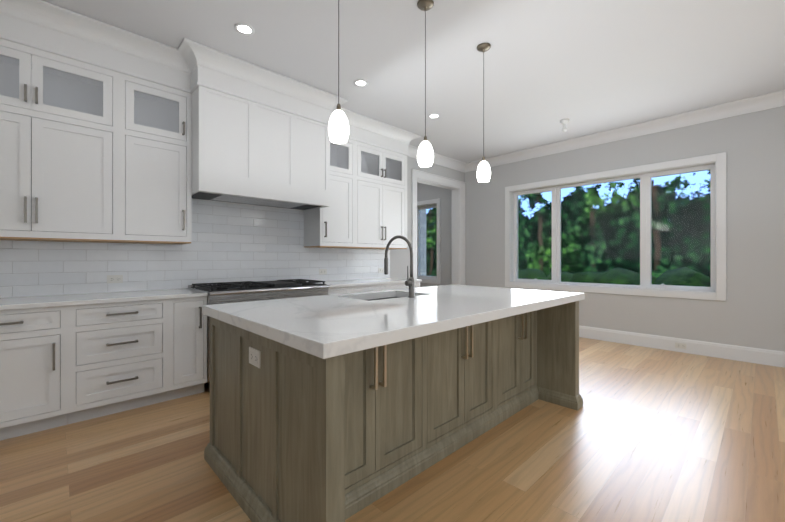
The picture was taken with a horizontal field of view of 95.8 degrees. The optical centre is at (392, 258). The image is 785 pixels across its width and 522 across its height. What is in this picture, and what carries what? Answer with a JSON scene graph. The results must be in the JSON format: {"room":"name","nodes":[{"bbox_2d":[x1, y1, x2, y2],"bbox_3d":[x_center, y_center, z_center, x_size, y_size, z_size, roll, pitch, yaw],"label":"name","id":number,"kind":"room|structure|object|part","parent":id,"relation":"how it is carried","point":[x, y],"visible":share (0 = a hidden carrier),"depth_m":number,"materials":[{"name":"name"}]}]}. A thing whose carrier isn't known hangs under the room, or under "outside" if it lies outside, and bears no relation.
{"room":"kitchen","nodes":[
{"label":"kitchen","id":0,"kind":"room"},
{"bbox_2d":[0,104,119,243],"bbox_3d":[-2.833,-0.628,2.794,1.043,0.944,0.395,0,0,-44],"label":"upper cabinet","id":1,"kind":"object","parent":0,"relation":"attached to","point":[60,175],"depth_m":2.76,"materials":[{"name":"white paint"}]},
{"bbox_2d":[120,128,191,243],"bbox_3d":[-2.257,-0.628,3.345,0.551,0.944,0.395,0,0,-44],"label":"upper cabinet","id":2,"kind":"object","parent":0,"relation":"attached to","point":[162,176],"depth_m":3.19,"materials":[{"name":"white paint"}]},
{"bbox_2d":[26,156,464,296],"bbox_3d":[-1.907,-0.320,4.075,9.150,3.120,0.170,0,0,-44],"label":"wall","id":3,"kind":"structure","parent":0,"point":[399,261],"depth_m":6.06,"materials":[{"name":"white paint"}]},
{"bbox_2d":[411,169,465,284],"bbox_3d":[0.835,-0.146,6.691,1.568,2.773,0.222,0,0,-44],"label":"door frame","id":4,"kind":"structure","parent":3,"relation":"attached to","point":[457,187],"depth_m":7.04,"materials":[{"name":"white paint"}]},
{"bbox_2d":[176,84,331,211],"bbox_3d":[-1.482,-1.111,3.930,1.459,0.928,0.620,0,0,-44],"label":"range hood","id":5,"kind":"object","parent":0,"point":[236,151],"depth_m":3.59,"materials":[{"name":"white paint"}]},
{"bbox_2d":[304,172,355,247],"bbox_3d":[-0.834,-0.628,4.705,0.544,0.944,0.395,0,0,-44],"label":"upper cabinet","id":6,"kind":"object","parent":0,"relation":"attached to","point":[334,226],"depth_m":4.58,"materials":[{"name":"white paint"}]},
{"bbox_2d":[356,176,406,247],"bbox_3d":[-0.274,-0.628,5.240,1.005,0.944,0.395,0,0,-44],"label":"upper cabinet","id":7,"kind":"object","parent":0,"relation":"attached to","point":[381,205],"depth_m":5.05,"materials":[{"name":"white paint"}]},
{"bbox_2d":[0,337,784,521],"bbox_3d":[-0.207,1.300,2.331,9.540,0.120,10.940,0,0,-44],"label":"floor","id":8,"kind":"structure","parent":0,"point":[645,434],"depth_m":2.17,"materials":[{"name":"brown wood"}]},
{"bbox_2d":[0,304,79,440],"bbox_3d":[-2.836,0.792,2.607,0.740,0.895,0.661,0,0,-44],"label":"base cabinet","id":9,"kind":"object","parent":8,"relation":"on","point":[40,347],"depth_m":2.50,"materials":[{"name":"white paint"}]},
{"bbox_2d":[80,300,175,420],"bbox_3d":[-2.371,0.792,3.051,0.712,0.895,0.661,0,0,-44],"label":"base cabinet","id":10,"kind":"object","parent":8,"relation":"on","point":[128,351],"depth_m":2.84,"materials":[{"name":"white paint"}]},
{"bbox_2d":[0,288,207,311],"bbox_3d":[-3.224,0.329,2.218,3.624,0.032,0.686,0,0,-44],"label":"countertop","id":11,"kind":"structure","parent":10,"relation":"on","point":[7,303],"depth_m":2.83,"materials":[{"name":"white stone"}]},
{"bbox_2d":[176,296,206,398],"bbox_3d":[-2.047,0.793,3.361,0.343,0.895,0.661,0,0,-44],"label":"base cabinet","id":12,"kind":"object","parent":8,"relation":"on","point":[191,323],"depth_m":3.16,"materials":[{"name":"white paint"}]},
{"bbox_2d":[188,279,329,391],"bbox_3d":[-1.422,0.751,3.885,1.276,0.978,0.744,0,0,-44],"label":"range","id":13,"kind":"object","parent":8,"relation":"on","point":[230,292],"visible":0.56,"depth_m":3.60,"materials":[{"name":"silver metal"}]},
{"bbox_2d":[191,279,325,291],"bbox_3d":[-1.429,0.284,3.892,1.252,0.042,0.614,0,0,-44],"label":"range cooktop","id":14,"kind":"object","parent":13,"relation":"in","point":[243,285],"depth_m":3.71,"materials":[{"name":"black metal"}]},
{"bbox_2d":[328,288,351,294],"bbox_3d":[-0.866,0.793,4.490,0.355,0.895,0.661,0,0,-44],"label":"base cabinet","id":15,"kind":"object","parent":8,"relation":"on","point":[331,291],"depth_m":4.25,"materials":[{"name":"white paint"}]},
{"bbox_2d":[352,284,391,292],"bbox_3d":[-0.530,0.793,4.811,0.725,0.895,0.661,0,0,-44],"label":"base cabinet","id":16,"kind":"object","parent":8,"relation":"on","point":[367,287],"depth_m":4.62,"materials":[{"name":"white paint"}]},
{"bbox_2d":[306,276,419,287],"bbox_3d":[-0.392,0.329,4.926,1.642,0.032,0.686,0,0,-44],"label":"countertop","id":17,"kind":"structure","parent":16,"relation":"on","point":[383,279],"depth_m":4.79,"materials":[{"name":"white stone"}]},
{"bbox_2d":[204,299,583,521],"bbox_3d":[0.218,0.793,2.588,2.542,0.894,1.344,0,0,-44],"label":"kitchen island","id":18,"kind":"object","parent":8,"relation":"on","point":[335,408],"depth_m":1.91,"materials":[{"name":"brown wood"}]},
{"bbox_2d":[249,347,260,367],"bbox_3d":[-0.673,0.482,1.728,0.008,0.080,0.125,0,0,-44],"label":"outlet","id":19,"kind":"object","parent":18,"relation":"attached to","point":[254,352],"depth_m":1.72,"materials":[{"name":"white plastic"}]},
{"bbox_2d":[203,284,584,354],"bbox_3d":[0.220,0.318,2.587,2.560,0.055,1.360,0,0,-44],"label":"island countertop","id":20,"kind":"structure","parent":18,"relation":"on","point":[323,324],"depth_m":1.94,"materials":[{"name":"white stone"}]},
{"bbox_2d":[384,235,418,298],"bbox_3d":[0.039,0.056,2.739,0.085,0.469,0.324,0,0,-44],"label":"faucet","id":21,"kind":"object","parent":20,"relation":"on","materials":[{"name":"grey metal"}]},
{"bbox_2d":[392,284,419,288],"bbox_3d":[-0.072,0.793,5.249,0.702,0.895,0.661,0,0,-44],"label":"base cabinet","id":22,"kind":"object","parent":8,"relation":"on","point":[394,286],"depth_m":4.98,"materials":[{"name":"white paint"}]},
{"bbox_2d":[42,0,784,162],"bbox_3d":[-0.207,-1.940,2.332,9.540,0.120,10.940,0,0,-44],"label":"ceiling","id":23,"kind":"structure","parent":0,"point":[586,67],"depth_m":3.26,"materials":[{"name":"white paint"}]},
{"bbox_2d":[0,0,420,163],"bbox_3d":[-2.088,-1.726,3.246,6.690,0.301,0.772,0,0,-44],"label":"crown molding","id":24,"kind":"structure","parent":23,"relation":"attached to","point":[38,35],"depth_m":3.14,"materials":[{"name":"white paint"}]},
{"bbox_3d":[-2.088,-1.726,3.246,6.690,0.301,0.772,0,0,-44],"label":"cabinet crown","id":25,"kind":"part","parent":24,"relation":"part of","materials":[{"name":"white paint"}]},
{"bbox_2d":[234,23,254,34],"bbox_3d":[-1.212,-1.876,2.909,0.156,0.007,0.156,0,0,-44],"label":"recessed light","id":26,"kind":"object","parent":23,"relation":"in","point":[243,28],"visible":1,"depth_m":2.90,"materials":[{"name":"white paint"}]},
{"bbox_2d":[328,0,348,143],"bbox_3d":[-0.315,-1.282,2.077,0.124,1.194,0.124,0,0,-44],"label":"pendant light","id":27,"kind":"object","parent":23,"relation":"hanging from","point":[338,128],"visible":1,"depth_m":2.04,"materials":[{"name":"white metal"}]},
{"bbox_3d":[-0.315,-0.776,2.077,0.122,0.181,0.122,0,0,-44],"label":"pendant shade","id":28,"kind":"part","parent":27,"relation":"part of","materials":[{"name":"white glass"}]},
{"bbox_2d":[354,79,367,86],"bbox_3d":[-0.338,-1.876,3.803,0.156,0.007,0.156,0,0,-44],"label":"recessed light","id":29,"kind":"object","parent":23,"relation":"in","point":[361,83],"visible":1,"depth_m":3.80,"materials":[{"name":"white paint"}]},
{"bbox_2d":[417,0,433,166],"bbox_3d":[0.243,-1.282,2.619,0.124,1.194,0.124,0,0,-44],"label":"pendant light","id":30,"kind":"object","parent":23,"relation":"hanging from","point":[425,155],"visible":1,"depth_m":2.59,"materials":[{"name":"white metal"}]},
{"bbox_3d":[0.243,-0.776,2.619,0.122,0.181,0.122,0,0,-44],"label":"pendant shade","id":31,"kind":"part","parent":30,"relation":"part of","materials":[{"name":"white glass"}]},
{"bbox_2d":[428,114,439,118],"bbox_3d":[0.546,-1.876,4.683,0.156,0.007,0.156,0,0,-44],"label":"recessed light","id":32,"kind":"object","parent":23,"relation":"in","point":[432,116],"visible":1,"depth_m":4.68,"materials":[{"name":"white paint"}]},
{"bbox_2d":[408,145,467,172],"bbox_3d":[0.697,-1.806,6.357,1.930,0.144,0.130,0,0,-44],"label":"crown molding","id":33,"kind":"structure","parent":23,"relation":"attached to","point":[441,160],"depth_m":6.65,"materials":[{"name":"white paint"}]},
{"bbox_2d":[477,43,490,181],"bbox_3d":[0.810,-1.282,3.152,0.124,1.194,0.124,0,0,-44],"label":"pendant light","id":34,"kind":"object","parent":23,"relation":"hanging from","point":[483,172],"visible":1,"depth_m":3.12,"materials":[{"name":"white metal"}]},
{"bbox_3d":[0.810,-0.776,3.152,0.122,0.181,0.122,0,0,-44],"label":"pendant shade","id":35,"kind":"part","parent":34,"relation":"part of","materials":[{"name":"white glass"}]},
{"bbox_2d":[560,119,568,131],"bbox_3d":[2.343,-1.798,4.831,0.116,0.161,0.116,0,0,-44],"label":"holder","id":36,"kind":"object","parent":23,"relation":"attached to","point":[563,122],"visible":1,"depth_m":4.81,"materials":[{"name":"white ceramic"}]},
{"bbox_2d":[417,106,784,351],"bbox_3d":[3.103,-0.320,5.613,0.220,3.120,10.770,0,0,-44],"label":"wall","id":37,"kind":"structure","parent":0,"point":[749,311],"depth_m":4.57,"materials":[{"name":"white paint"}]},
{"bbox_2d":[417,205,436,278],"bbox_3d":[0.815,-0.369,8.053,0.127,1.636,0.716,0,0,-44],"label":"window","id":38,"kind":"structure","parent":37,"relation":"in","point":[419,209],"depth_m":8.23,"materials":[{"name":"white plastic"}]},
{"bbox_2d":[417,198,439,283],"bbox_3d":[0.747,-0.369,7.988,0.140,1.840,0.920,0,0,-44],"label":"window frame","id":39,"kind":"structure","parent":37,"relation":"attached to","point":[422,204],"depth_m":7.65,"materials":[{"name":"white paint"}]},
{"bbox_2d":[514,164,714,290],"bbox_3d":[3.204,-0.392,5.553,0.127,1.631,2.761,0,0,-44],"label":"window","id":40,"kind":"structure","parent":37,"relation":"in","point":[646,248],"depth_m":5.12,"materials":[{"name":"white plastic"}]},
{"bbox_2d":[505,152,725,300],"bbox_3d":[3.136,-0.392,5.489,0.140,1.835,2.965,0,0,-44],"label":"window frame","id":41,"kind":"structure","parent":37,"relation":"attached to","point":[719,162],"depth_m":4.98,"materials":[{"name":"white paint"}]},
{"bbox_2d":[468,89,784,171],"bbox_3d":[4.003,-1.807,4.419,0.130,0.144,7.500,0,0,-44],"label":"crown molding","id":42,"kind":"structure","parent":37,"relation":"attached to","point":[771,100],"depth_m":4.90,"materials":[{"name":"white paint"}]},
{"bbox_2d":[675,342,685,348],"bbox_3d":[3.806,1.155,4.687,0.008,0.070,0.115,0,0,-44],"label":"electrical outlet","id":43,"kind":"object","parent":37,"relation":"attached to","point":[680,345],"visible":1,"depth_m":4.68,"materials":[{"name":"white plastic"}]},
{"bbox_2d":[579,325,784,367],"bbox_3d":[4.084,1.150,4.414,0.018,0.180,7.620,0,0,-44],"label":"baseboard","id":44,"kind":"structure","parent":37,"relation":"attached to","point":[747,354],"depth_m":4.59,"materials":[{"name":"white paint"}]},
{"label":"outside","id":45,"kind":"structure","parent":0,"visible":0},
{"bbox_2d":[426,170,710,277],"bbox_3d":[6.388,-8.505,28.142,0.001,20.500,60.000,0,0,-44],"label":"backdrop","id":46,"kind":"structure","parent":45,"point":[529,250],"depth_m":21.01,"materials":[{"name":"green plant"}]},
{"bbox_3d":[31.414,1.847,36.843,83.790,0.200,130.000,0,0,-44],"label":"ground","id":47,"kind":"structure","parent":45,"visible":0},
{"bbox_2d":[420,209,425,275],"bbox_3d":[-0.912,-1.757,16.791,5.400,7.000,4.400,0,0,5],"label":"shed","id":48,"kind":"object","parent":47,"relation":"on","point":[422,252],"depth_m":14.57,"materials":[{"name":"grey"}]},
{"bbox_2d":[516,267,710,286],"bbox_3d":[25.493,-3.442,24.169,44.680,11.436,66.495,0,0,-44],"label":"bushes","id":49,"kind":"object","parent":47,"relation":"on","point":[683,277],"depth_m":11.78,"materials":[{"name":"green plant"}]}
]}

